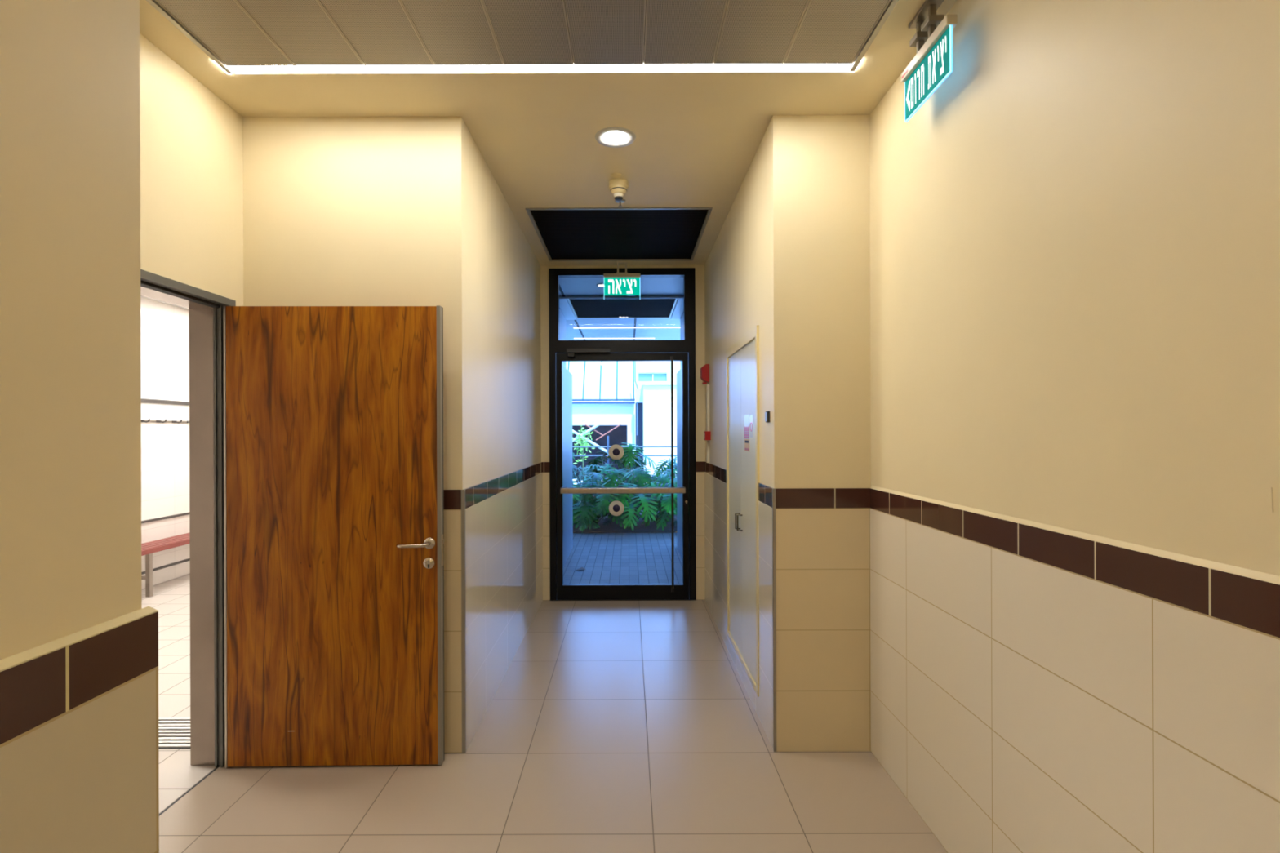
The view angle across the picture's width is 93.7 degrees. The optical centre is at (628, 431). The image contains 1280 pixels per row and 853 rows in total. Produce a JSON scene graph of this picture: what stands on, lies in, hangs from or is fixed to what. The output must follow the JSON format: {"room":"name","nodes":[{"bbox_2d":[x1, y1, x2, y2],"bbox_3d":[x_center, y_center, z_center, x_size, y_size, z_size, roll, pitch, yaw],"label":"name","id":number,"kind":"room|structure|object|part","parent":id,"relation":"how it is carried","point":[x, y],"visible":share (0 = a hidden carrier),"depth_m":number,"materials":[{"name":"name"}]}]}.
{"room":"corridor","nodes":[
{"label":"corridor","id":0,"kind":"room"},
{"bbox_2d":[0,0,159,852],"bbox_3d":[-1.425,0.015,-1.003,1.289,3.180,3.994,0,0,0],"label":"wall","id":1,"kind":"structure","parent":0,"point":[79,767],"depth_m":0.85,"materials":[{"name":"beige paint"}]},
{"bbox_2d":[146,0,232,73],"bbox_3d":[-1.740,-1.584,1.810,0.021,0.040,1.620,0,0,0],"label":"trim","id":2,"kind":"structure","parent":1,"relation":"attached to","point":[153,2],"depth_m":2.37,"materials":[{"name":"grey metal"}]},
{"bbox_2d":[140,294,188,310],"bbox_3d":[-3.618,-1.437,4.500,3.075,0.100,9.000,0,0,0],"label":"ceiling","id":3,"kind":"structure","parent":0,"point":[144,296],"depth_m":6.42,"materials":[{"name":"white paint"}]},
{"bbox_2d":[140,297,190,588],"bbox_3d":[-5.069,0.118,4.500,0.162,3.000,9.000,0,0,0],"label":"wall","id":4,"kind":"structure","parent":0,"point":[164,327],"depth_m":6.47,"materials":[{"name":"paint"}]},
{"bbox_2d":[141,418,189,423],"bbox_3d":[-4.949,-0.110,6.100,0.102,0.041,3.800,0,0,0],"label":"hook rail","id":5,"kind":"object","parent":4,"relation":"attached to","point":[142,420],"visible":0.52,"depth_m":6.40,"materials":[{"name":"metal"}]},
{"bbox_3d":[-4.994,-0.108,6.100,0.012,0.020,3.800,0,0,0],"label":"rail","id":6,"kind":"part","parent":5,"relation":"part of","materials":[{"name":"metal"}]},
{"bbox_2d":[139,33,243,306],"bbox_3d":[-1.993,0.017,1.990,0.154,3.180,2.020,0,0,0],"label":"wall","id":7,"kind":"structure","parent":0,"point":[192,140],"depth_m":2.63,"materials":[{"name":"beige paint"}]},
{"bbox_2d":[140,269,235,767],"bbox_3d":[-2.013,0.484,2.377,0.199,2.245,1.095,0,0,0],"label":"door frame","id":8,"kind":"structure","parent":7,"relation":"attached to","point":[206,308],"depth_m":2.88,"materials":[{"name":"silver metal"}]},
{"bbox_2d":[223,305,444,768],"bbox_3d":[-1.406,0.500,2.879,1.035,2.201,0.155,0,0,0],"label":"door","id":9,"kind":"structure","parent":7,"relation":"in","point":[334,505],"depth_m":2.86,"materials":[{"name":"orange wood"}]},
{"bbox_3d":[-1.010,0.534,2.835,0.172,0.055,0.066,0,0,0],"label":"lever handle","id":10,"kind":"part","parent":9,"relation":"part of","materials":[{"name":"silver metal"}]},
{"bbox_3d":[-0.954,0.629,2.862,0.055,0.055,0.011,0,0,-1],"label":"keyhole plate","id":11,"kind":"part","parent":9,"relation":"part of","materials":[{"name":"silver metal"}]},
{"bbox_3d":[-0.893,0.573,2.886,0.010,0.150,0.024,0,0,0],"label":"lock plate","id":12,"kind":"part","parent":9,"relation":"part of","materials":[{"name":"metal"}]},
{"bbox_2d":[243,116,468,752],"bbox_3d":[-1.451,0.015,3.055,1.238,3.180,0.130,0,0,0],"label":"wall","id":13,"kind":"structure","parent":0,"point":[338,211],"depth_m":3.00,"materials":[{"name":"beige paint"}]},
{"bbox_2d":[461,489,466,753],"bbox_3d":[-0.824,0.947,2.994,0.018,1.312,0.013,0,0,0],"label":"trim","id":14,"kind":"structure","parent":13,"relation":"attached to","point":[463,491],"depth_m":2.99,"materials":[{"name":"grey metal"}]},
{"bbox_2d":[463,128,542,750],"bbox_3d":[-0.886,0.013,4.347,0.132,3.180,2.706,0,0,0],"label":"wall","id":15,"kind":"structure","parent":0,"point":[504,495],"depth_m":3.81,"materials":[{"name":"beige paint"}]},
{"bbox_2d":[142,573,947,852],"bbox_3d":[-2.244,1.668,3.000,7.500,0.120,12.000,0,0,0],"label":"floor","id":16,"kind":"structure","parent":0,"point":[611,726],"depth_m":2.76,"materials":[{"name":"tile"}]},
{"bbox_2d":[141,533,189,597],"bbox_3d":[-4.818,1.379,6.200,0.315,0.475,4.400,0,0,0],"label":"bench","id":17,"kind":"object","parent":16,"relation":"on","point":[148,548],"visible":0.23,"depth_m":5.94,"materials":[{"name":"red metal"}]},
{"bbox_3d":[-4.825,1.394,5.870,0.300,0.445,0.040,0,0,0],"label":"leg frame","id":18,"kind":"part","parent":17,"relation":"part of","materials":[{"name":"silver metal"}]},
{"bbox_2d":[158,717,190,748],"bbox_3d":[-2.999,1.608,3.200,1.830,0.008,0.320,0,0,0],"label":"floor grate","id":19,"kind":"object","parent":16,"relation":"on","point":[173,732],"depth_m":3.19,"materials":[{"name":"silver metal"}]},
{"bbox_2d":[159,765,220,816],"bbox_3d":[-1.965,1.608,1.990,0.009,0.003,2.020,0,0,0],"label":"trim","id":20,"kind":"structure","parent":16,"relation":"on","point":[218,766],"depth_m":2.67,"materials":[{"name":"grey metal"}]},
{"bbox_2d":[139,0,956,340],"bbox_3d":[-0.006,-1.640,3.800,6.800,0.120,13.600,0,0,0],"label":"ceiling","id":21,"kind":"structure","parent":0,"point":[699,134],"depth_m":2.96,"materials":[{"name":"paint"}]},
{"bbox_2d":[155,0,294,66],"bbox_3d":[-1.581,-1.579,1.792,0.290,0.015,1.575,0,0,0],"label":"ceiling panel","id":22,"kind":"object","parent":21,"relation":"attached to","point":[223,27],"visible":1,"depth_m":2.36,"materials":[{"name":"metal"}]},
{"bbox_2d":[235,0,364,66],"bbox_3d":[-1.286,-1.580,1.792,0.298,0.015,1.575,0,0,0],"label":"ceiling panel","id":23,"kind":"object","parent":21,"relation":"attached to","point":[303,30],"visible":1,"depth_m":2.36,"materials":[{"name":"metal"}]},
{"bbox_2d":[213,60,491,74],"bbox_3d":[-1.181,-1.588,2.587,1.155,0.036,0.098,0,0,0],"label":"light strip","id":24,"kind":"object","parent":21,"relation":"attached to","point":[485,68],"visible":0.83,"depth_m":2.61,"materials":[{"name":"white plastic"}]},
{"bbox_2d":[317,0,434,66],"bbox_3d":[-0.986,-1.581,1.792,0.298,0.015,1.575,0,0,0],"label":"ceiling panel","id":25,"kind":"object","parent":21,"relation":"attached to","point":[380,32],"visible":1,"depth_m":2.36,"materials":[{"name":"metal"}]},
{"bbox_2d":[400,0,503,66],"bbox_3d":[-0.685,-1.582,1.792,0.298,0.015,1.575,0,0,0],"label":"ceiling panel","id":26,"kind":"object","parent":21,"relation":"attached to","point":[451,32],"visible":0.93,"depth_m":2.36,"materials":[{"name":"metal"}]},
{"bbox_2d":[482,0,573,65],"bbox_3d":[-0.386,-1.583,1.792,0.298,0.015,1.575,0,0,0],"label":"ceiling panel","id":27,"kind":"object","parent":21,"relation":"attached to","point":[526,32],"visible":1,"depth_m":2.37,"materials":[{"name":"metal"}]},
{"bbox_2d":[596,284,604,287],"bbox_3d":[-0.282,-1.575,6.470,0.132,0.009,0.132,0,0,0],"label":"recessed light","id":28,"kind":"object","parent":21,"relation":"in","point":[597,285],"visible":0.72,"depth_m":6.45,"materials":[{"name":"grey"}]},
{"bbox_2d":[564,0,645,65],"bbox_3d":[-0.086,-1.584,1.792,0.298,0.015,1.575,0,0,0],"label":"ceiling panel","id":29,"kind":"object","parent":21,"relation":"attached to","point":[602,32],"visible":1,"depth_m":2.37,"materials":[{"name":"metal"}]},
{"bbox_2d":[573,337,654,338],"bbox_3d":[-0.240,-1.576,10.150,1.370,0.005,0.022,0,0,0],"label":"light strip","id":30,"kind":"object","parent":21,"relation":"attached to","point":[574,338],"visible":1,"depth_m":10.14,"materials":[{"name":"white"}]},
{"bbox_2d":[595,126,635,147],"bbox_3d":[-0.070,-1.575,3.217,0.220,0.009,0.220,0,0,0],"label":"recessed light","id":31,"kind":"object","parent":21,"relation":"in","point":[613,136],"visible":1,"depth_m":3.20,"materials":[{"name":"white plastic"}]},
{"bbox_2d":[611,173,621,177],"bbox_3d":[-0.075,-1.577,3.690,0.062,0.006,0.062,0,0,0],"label":"plate","id":32,"kind":"object","parent":21,"relation":"attached to","point":[613,175],"visible":1,"depth_m":3.68,"materials":[{"name":"beige plastic"}]},
{"bbox_2d":[608,177,628,200],"bbox_3d":[-0.063,-1.527,3.800,0.124,0.106,0.124,0,0,0],"label":"smoke detector","id":33,"kind":"object","parent":21,"relation":"attached to","point":[618,187],"visible":1,"depth_m":3.76,"materials":[{"name":"beige plastic"}]},
{"bbox_2d":[525,207,712,261],"bbox_3d":[-0.068,-1.646,4.875,1.319,0.148,1.294,0,0,0],"label":"ceiling vent","id":34,"kind":"object","parent":21,"relation":"in","point":[574,233],"visible":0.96,"depth_m":4.76,"materials":[{"name":"black metal"}]},
{"bbox_2d":[614,199,625,207],"bbox_3d":[-0.057,-1.559,4.100,0.074,0.041,0.074,0,0,0],"label":"sprinkler","id":35,"kind":"object","parent":21,"relation":"attached to","point":[622,201],"visible":0.91,"depth_m":4.09,"materials":[{"name":"metal"}]},
{"bbox_2d":[559,296,684,319],"bbox_3d":[-0.075,-1.560,7.643,1.570,0.021,1.325,0,0,0],"label":"surround","id":36,"kind":"object","parent":21,"relation":"attached to","point":[564,305],"visible":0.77,"depth_m":7.21,"materials":[{"name":"blue"}]},
{"bbox_2d":[566,296,677,318],"bbox_3d":[-0.073,-1.646,7.650,1.309,0.148,1.304,0,0,0],"label":"ceiling vent","id":37,"kind":"object","parent":21,"relation":"in","point":[584,308],"visible":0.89,"depth_m":7.68,"materials":[{"name":"grey metal"}]},
{"bbox_2d":[603,262,640,295],"bbox_3d":[-0.061,-1.405,5.603,0.344,0.349,0.038,0,0,0],"label":"exit sign","id":38,"kind":"object","parent":21,"relation":"hanging from","point":[618,283],"visible":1,"depth_m":5.60,"materials":[{"name":"teal plastic"}]},
{"bbox_3d":[-0.061,-1.354,5.601,0.332,0.167,0.006,0,0,0],"label":"green panel","id":39,"kind":"part","parent":38,"relation":"part of","materials":[{"name":"teal plastic"}]},
{"bbox_2d":[582,327,679,328],"bbox_3d":[0.354,-1.578,9.120,2.380,0.005,0.022,0,0,0],"label":"light strip","id":40,"kind":"object","parent":21,"relation":"attached to","point":[582,327],"visible":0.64,"depth_m":9.11,"materials":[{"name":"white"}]},
{"bbox_2d":[489,57,851,71],"bbox_3d":[0.194,-1.593,2.587,1.587,0.036,0.098,0,0,0],"label":"light strip","id":41,"kind":"object","parent":21,"relation":"attached to","point":[719,67],"visible":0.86,"depth_m":2.61,"materials":[{"name":"white plastic"}]},
{"bbox_2d":[489,63,851,71],"bbox_3d":[0.194,-1.582,2.584,1.587,0.014,0.092,0,0,0],"label":"diffuser","id":42,"kind":"object","parent":41,"relation":"attached to","point":[719,67],"depth_m":2.61,"materials":[{"name":"white plastic"}]},
{"bbox_2d":[644,0,728,65],"bbox_3d":[0.214,-1.585,1.792,0.298,0.015,1.575,0,0,0],"label":"ceiling panel","id":43,"kind":"object","parent":21,"relation":"attached to","point":[677,32],"visible":1,"depth_m":2.37,"materials":[{"name":"metal"}]},
{"bbox_2d":[713,0,809,64],"bbox_3d":[0.514,-1.586,1.792,0.298,0.015,1.575,0,0,0],"label":"ceiling panel","id":44,"kind":"object","parent":21,"relation":"attached to","point":[753,31],"visible":1,"depth_m":2.36,"materials":[{"name":"metal"}]},
{"bbox_2d":[782,0,890,64],"bbox_3d":[0.814,-1.587,1.792,0.296,0.015,1.575,0,0,0],"label":"ceiling panel","id":45,"kind":"object","parent":21,"relation":"attached to","point":[828,31],"visible":0.93,"depth_m":2.36,"materials":[{"name":"metal"}]},
{"bbox_2d":[848,0,898,71],"bbox_3d":[0.975,-1.593,1.810,0.021,0.040,1.620,0,0,0],"label":"trim","id":46,"kind":"structure","parent":21,"relation":"attached to","point":[890,7],"depth_m":2.38,"materials":[{"name":"grey metal"}]},
{"bbox_2d":[901,0,957,122],"bbox_3d":[1.120,-1.418,2.256,0.060,0.332,0.349,0,0,0],"label":"exit sign","id":47,"kind":"object","parent":21,"relation":"hanging from","point":[931,64],"visible":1,"depth_m":2.23,"materials":[{"name":"teal plastic"}]},
{"bbox_3d":[1.121,-1.336,2.256,0.006,0.155,0.337,0,0,0],"label":"green panel","id":48,"kind":"part","parent":47,"relation":"part of","materials":[{"name":"teal plastic"}]},
{"bbox_3d":[1.126,-1.333,2.256,0.002,0.162,0.345,0,0,0],"label":"lit plate","id":49,"kind":"part","parent":47,"relation":"part of","materials":[{"name":"green plastic"}]},
{"bbox_2d":[559,307,573,566],"bbox_3d":[-0.870,0.018,7.090,0.180,3.190,2.460,0,0,0],"label":"wall","id":50,"kind":"structure","parent":0,"point":[566,375],"depth_m":7.67,"materials":[{"name":"blue"}]},
{"bbox_3d":[-0.818,0.413,7.090,0.079,2.400,2.460,0,0,0],"label":"panel","id":51,"kind":"part","parent":50,"relation":"part of","materials":[{"name":"white paint"}]},
{"bbox_2d":[540,265,705,599],"bbox_3d":[-0.052,0.010,5.771,1.800,3.180,0.158,0,0,0],"label":"wall","id":52,"kind":"structure","parent":0,"point":[700,269],"depth_m":5.70,"materials":[{"name":"beige paint"}]},
{"bbox_2d":[548,267,696,599],"bbox_3d":[-0.057,0.026,5.684,1.386,3.149,0.171,0,0,0],"label":"door","id":53,"kind":"structure","parent":52,"relation":"in","point":[646,350],"depth_m":5.68,"materials":[{"name":"black"}]},
{"bbox_3d":[-0.058,0.424,5.719,1.254,2.340,0.062,0,0,0],"label":"frame","id":54,"kind":"part","parent":53,"relation":"part of","materials":[{"name":"black metal"}]},
{"bbox_3d":[-0.058,0.393,5.734,1.146,2.132,0.008,0,0,0],"label":"glass pane","id":55,"kind":"part","parent":53,"relation":"part of","materials":[{"name":"clear glass"}]},
{"bbox_3d":[0.414,0.404,5.675,0.024,2.230,0.029,0,0,0],"label":"vertical rod","id":56,"kind":"part","parent":53,"relation":"part of","materials":[{"name":"brown metal"}]},
{"bbox_2d":[550,599,696,600],"bbox_3d":[-0.052,1.597,5.760,1.386,0.006,0.180,0,0,0],"label":"trim","id":57,"kind":"structure","parent":52,"relation":"attached to","point":[578,599],"depth_m":5.67,"materials":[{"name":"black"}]},
{"bbox_2d":[676,311,684,559],"bbox_3d":[0.744,0.012,7.090,0.152,3.190,2.460,0,0,0],"label":"wall","id":58,"kind":"structure","parent":0,"point":[679,377],"depth_m":7.89,"materials":[{"name":"blue"}]},
{"bbox_3d":[0.695,0.403,7.090,0.051,2.410,2.460,0,0,0],"label":"panel","id":59,"kind":"part","parent":58,"relation":"part of","materials":[{"name":"white paint"}]},
{"bbox_2d":[704,128,773,748],"bbox_3d":[0.784,0.007,4.347,0.128,3.180,2.706,0,0,0],"label":"wall","id":60,"kind":"structure","parent":0,"point":[736,265],"depth_m":3.93,"materials":[{"name":"beige paint"}]},
{"bbox_2d":[700,364,709,384],"bbox_3d":[0.692,-0.517,5.440,0.068,0.180,0.110,0,0,0],"label":"fire alarm sounder","id":61,"kind":"object","parent":60,"relation":"attached to","point":[704,371],"visible":1,"depth_m":5.38,"materials":[{"name":"red plastic"}]},
{"bbox_2d":[703,431,711,439],"bbox_3d":[0.702,0.037,5.355,0.052,0.080,0.090,0,0,0],"label":"alarm pull station","id":62,"kind":"object","parent":60,"relation":"attached to","point":[707,434],"visible":1,"depth_m":5.31,"materials":[{"name":"red plastic"}]},
{"bbox_2d":[706,384,709,462],"bbox_3d":[0.717,-0.070,5.420,0.022,0.708,0.040,0,0,0],"label":"cable conduit","id":63,"kind":"object","parent":60,"relation":"attached to","point":[707,385],"visible":1,"depth_m":5.40,"materials":[{"name":"beige plastic"}]},
{"bbox_2d":[725,324,759,697],"bbox_3d":[0.750,0.442,3.861,0.119,2.070,1.053,0,0,0],"label":"door","id":64,"kind":"structure","parent":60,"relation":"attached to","point":[742,358],"depth_m":3.78,"materials":[{"name":"beige"}]},
{"bbox_3d":[0.736,0.457,4.102,0.020,1.976,0.478,0,0,0],"label":"door","id":65,"kind":"part","parent":64,"relation":"part of","materials":[{"name":"white paint"}]},
{"bbox_3d":[0.709,0.584,3.897,0.035,0.108,0.010,0,0,0],"label":"pull handle","id":66,"kind":"part","parent":64,"relation":"part of","materials":[{"name":"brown metal"}]},
{"bbox_3d":[0.709,0.584,3.826,0.035,0.108,0.010,0,0,0],"label":"pull handle","id":67,"kind":"part","parent":64,"relation":"part of","materials":[{"name":"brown metal"}]},
{"bbox_2d":[744,414,749,439],"bbox_3d":[0.723,-0.028,3.666,0.002,0.145,0.150,0,0,0],"label":"notice","id":68,"kind":"object","parent":64,"relation":"attached to","point":[747,416],"visible":1,"depth_m":3.65,"materials":[{"name":"white paper"}]},
{"bbox_2d":[744,439,749,451],"bbox_3d":[0.723,0.084,3.664,0.002,0.074,0.142,0,0,0],"label":"notice","id":69,"kind":"object","parent":64,"relation":"attached to","point":[746,441],"visible":1,"depth_m":3.65,"materials":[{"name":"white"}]},
{"bbox_3d":[0.736,0.457,3.621,0.020,1.976,0.478,0,0,0],"label":"door","id":70,"kind":"part","parent":64,"relation":"part of","materials":[{"name":"beige laminate"}]},
{"bbox_2d":[749,414,752,437],"bbox_3d":[0.723,-0.032,3.533,0.002,0.132,0.086,0,0,0],"label":"notice","id":71,"kind":"object","parent":64,"relation":"attached to","point":[750,415],"visible":1,"depth_m":3.53,"materials":[{"name":"white paper"}]},
{"bbox_2d":[764,411,769,422],"bbox_3d":[0.720,-0.076,3.110,0.016,0.057,0.050,0,0,0],"label":"wall switch","id":72,"kind":"object","parent":60,"relation":"attached to","point":[766,413],"visible":1,"depth_m":3.09,"materials":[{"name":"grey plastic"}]},
{"bbox_2d":[772,488,776,751],"bbox_3d":[0.728,0.942,2.994,0.015,1.312,0.013,0,0,0],"label":"trim","id":73,"kind":"structure","parent":60,"relation":"attached to","point":[774,544],"depth_m":2.99,"materials":[{"name":"grey metal"}]},
{"bbox_2d":[767,115,871,751],"bbox_3d":[1.045,0.006,3.055,0.634,3.180,0.130,0,0,0],"label":"wall","id":74,"kind":"structure","parent":0,"point":[819,166],"depth_m":3.00,"materials":[{"name":"beige paint"}]},
{"bbox_2d":[869,0,1279,852],"bbox_3d":[1.282,0.005,0.060,0.159,3.180,6.120,0,0,0],"label":"wall","id":75,"kind":"structure","parent":0,"point":[1075,236],"depth_m":1.59,"materials":[{"name":"beige paint"}]},
{"label":"outside","id":76,"kind":"structure","parent":0,"visible":0},
{"bbox_3d":[0.006,1.680,29.000,50.000,0.120,32.000,0,0,0],"label":"ground","id":77,"kind":"structure","parent":76,"visible":0},
{"bbox_2d":[572,420,595,481],"bbox_3d":[-1.090,0.675,14.556,0.580,1.898,0.582,0,0,0],"label":"shrub","id":78,"kind":"object","parent":77,"relation":"on","point":[583,444],"visible":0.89,"depth_m":14.58,"materials":[{"name":"green plant"}]},
{"bbox_2d":[566,361,635,484],"bbox_3d":[-3.421,-1.888,17.483,7.171,7.000,4.035,0,0,0],"label":"building","id":79,"kind":"structure","parent":77,"relation":"on","point":[591,380],"depth_m":16.23,"materials":[{"name":"paint"}]},
{"bbox_2d":[622,360,679,450],"bbox_3d":[4.392,-2.415,22.200,9.200,8.000,0.400,0,0,0],"label":"building","id":80,"kind":"structure","parent":77,"relation":"on","point":[654,371],"depth_m":22.00,"materials":[{"name":"white paint"}]},
{"bbox_2d":[635,382,676,475],"bbox_3d":[3.117,0.181,16.750,5.867,2.817,3.700,0,0,0],"label":"building","id":81,"kind":"structure","parent":77,"relation":"on","point":[654,413],"depth_m":15.00,"materials":[{"name":"white"}]},
{"bbox_2d":[634,361,642,435],"bbox_3d":[0.258,-0.851,15.425,0.209,1.900,0.150,0,0,0],"label":"drainpipe","id":82,"kind":"object","parent":81,"relation":"attached to","point":[638,391],"visible":0.91,"depth_m":15.35,"materials":[{"name":"metal"}]},
{"bbox_3d":[0.279,0.424,15.650,0.190,2.350,0.100,0,0,0],"label":"recessed door","id":83,"kind":"part","parent":81,"relation":"part of","materials":[{"name":"black"}]},
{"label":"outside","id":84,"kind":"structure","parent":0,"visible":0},
{"bbox_2d":[563,533,682,583],"bbox_3d":[0.006,1.665,7.680,7.000,0.110,3.640,0,0,0],"label":"paving","id":85,"kind":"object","parent":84,"point":[606,557],"visible":0.21,"depth_m":7.54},
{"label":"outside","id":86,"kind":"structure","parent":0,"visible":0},
{"bbox_2d":[573,510,676,533],"bbox_3d":[0.006,1.650,11.250,8.000,0.140,3.500,0,0,0],"label":"planting bed","id":87,"kind":"object","parent":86,"point":[612,527],"depth_m":9.76,"materials":[{"name":"soil"}]},
{"bbox_2d":[572,461,582,485],"bbox_3d":[-1.653,0.962,10.913,1.931,1.493,1.971,0,0,42],"label":"bush","id":88,"kind":"object","parent":87,"relation":"on","point":[573,467],"visible":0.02,"depth_m":10.78,"materials":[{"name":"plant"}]},
{"bbox_2d":[572,452,605,528],"bbox_3d":[-1.257,0.961,9.937,1.882,1.467,1.779,0,0,0],"label":"bush","id":89,"kind":"object","parent":87,"relation":"on","point":[585,480],"visible":0.12,"depth_m":9.75,"materials":[{"name":"green plant"}]},
{"bbox_2d":[572,451,640,530],"bbox_3d":[-0.660,0.978,10.144,1.890,1.263,1.845,0,0,0],"label":"bush","id":90,"kind":"object","parent":87,"relation":"on","point":[585,507],"visible":0.28,"depth_m":9.55,"materials":[{"name":"green plant"}]},
{"bbox_2d":[573,452,651,519],"bbox_3d":[-0.226,0.990,11.029,1.785,1.400,1.894,0,0,32],"label":"bush","id":91,"kind":"object","parent":87,"relation":"on","point":[584,470],"visible":0.1,"depth_m":10.76,"materials":[{"name":"green plant"}]},
{"bbox_2d":[572,435,676,472],"bbox_3d":[0.003,0.844,12.400,12.000,1.512,0.040,0,0,0],"label":"railing","id":92,"kind":"object","parent":87,"relation":"on","point":[607,446],"visible":0.05,"depth_m":12.39,"materials":[{"name":"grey metal"}]},
{"bbox_3d":[-0.424,0.846,12.400,0.036,1.512,0.040,0,0,0],"label":"post","id":93,"kind":"part","parent":92,"relation":"part of","materials":[{"name":"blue metal"}]},
{"bbox_3d":[0.001,0.316,12.400,12.000,0.032,0.032,0,0,0],"label":"rail","id":94,"kind":"part","parent":92,"relation":"part of","materials":[{"name":"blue metal"}]},
{"bbox_3d":[0.002,0.500,12.400,12.000,0.032,0.032,0,0,0],"label":"rail","id":95,"kind":"part","parent":92,"relation":"part of","materials":[{"name":"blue metal"}]},
{"bbox_2d":[573,501,676,528],"bbox_3d":[-0.085,1.402,10.149,4.739,0.491,1.433,0,0,0],"label":"undergrowth","id":96,"kind":"object","parent":87,"relation":"on","point":[611,517],"visible":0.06,"depth_m":9.92,"materials":[{"name":"green plant"}]},
{"bbox_2d":[578,442,676,532],"bbox_3d":[0.013,0.938,9.989,1.963,1.509,1.830,0,0,44],"label":"bush","id":97,"kind":"object","parent":87,"relation":"on","point":[612,477],"visible":0.66,"depth_m":9.45,"materials":[{"name":"green plant"}]},
{"bbox_2d":[607,453,676,524],"bbox_3d":[0.543,1.006,10.227,2.006,1.221,1.913,0,0,0],"label":"bush","id":98,"kind":"object","parent":87,"relation":"on","point":[675,458],"visible":0.16,"depth_m":9.83,"materials":[{"name":"green plant"}]},
{"bbox_2d":[641,459,676,530],"bbox_3d":[1.058,0.953,9.974,1.685,1.492,1.903,0,0,9],"label":"bush","id":99,"kind":"object","parent":87,"relation":"on","point":[665,513],"visible":0.13,"depth_m":9.54,"materials":[{"name":"green plant"}]},
{"bbox_2d":[654,462,676,520],"bbox_3d":[1.344,0.884,11.000,1.930,1.500,1.931,0,0,0],"label":"bush","id":100,"kind":"object","parent":87,"relation":"on","point":[675,464],"visible":0.03,"depth_m":11.01,"materials":[{"name":"green plant"}]}
]}

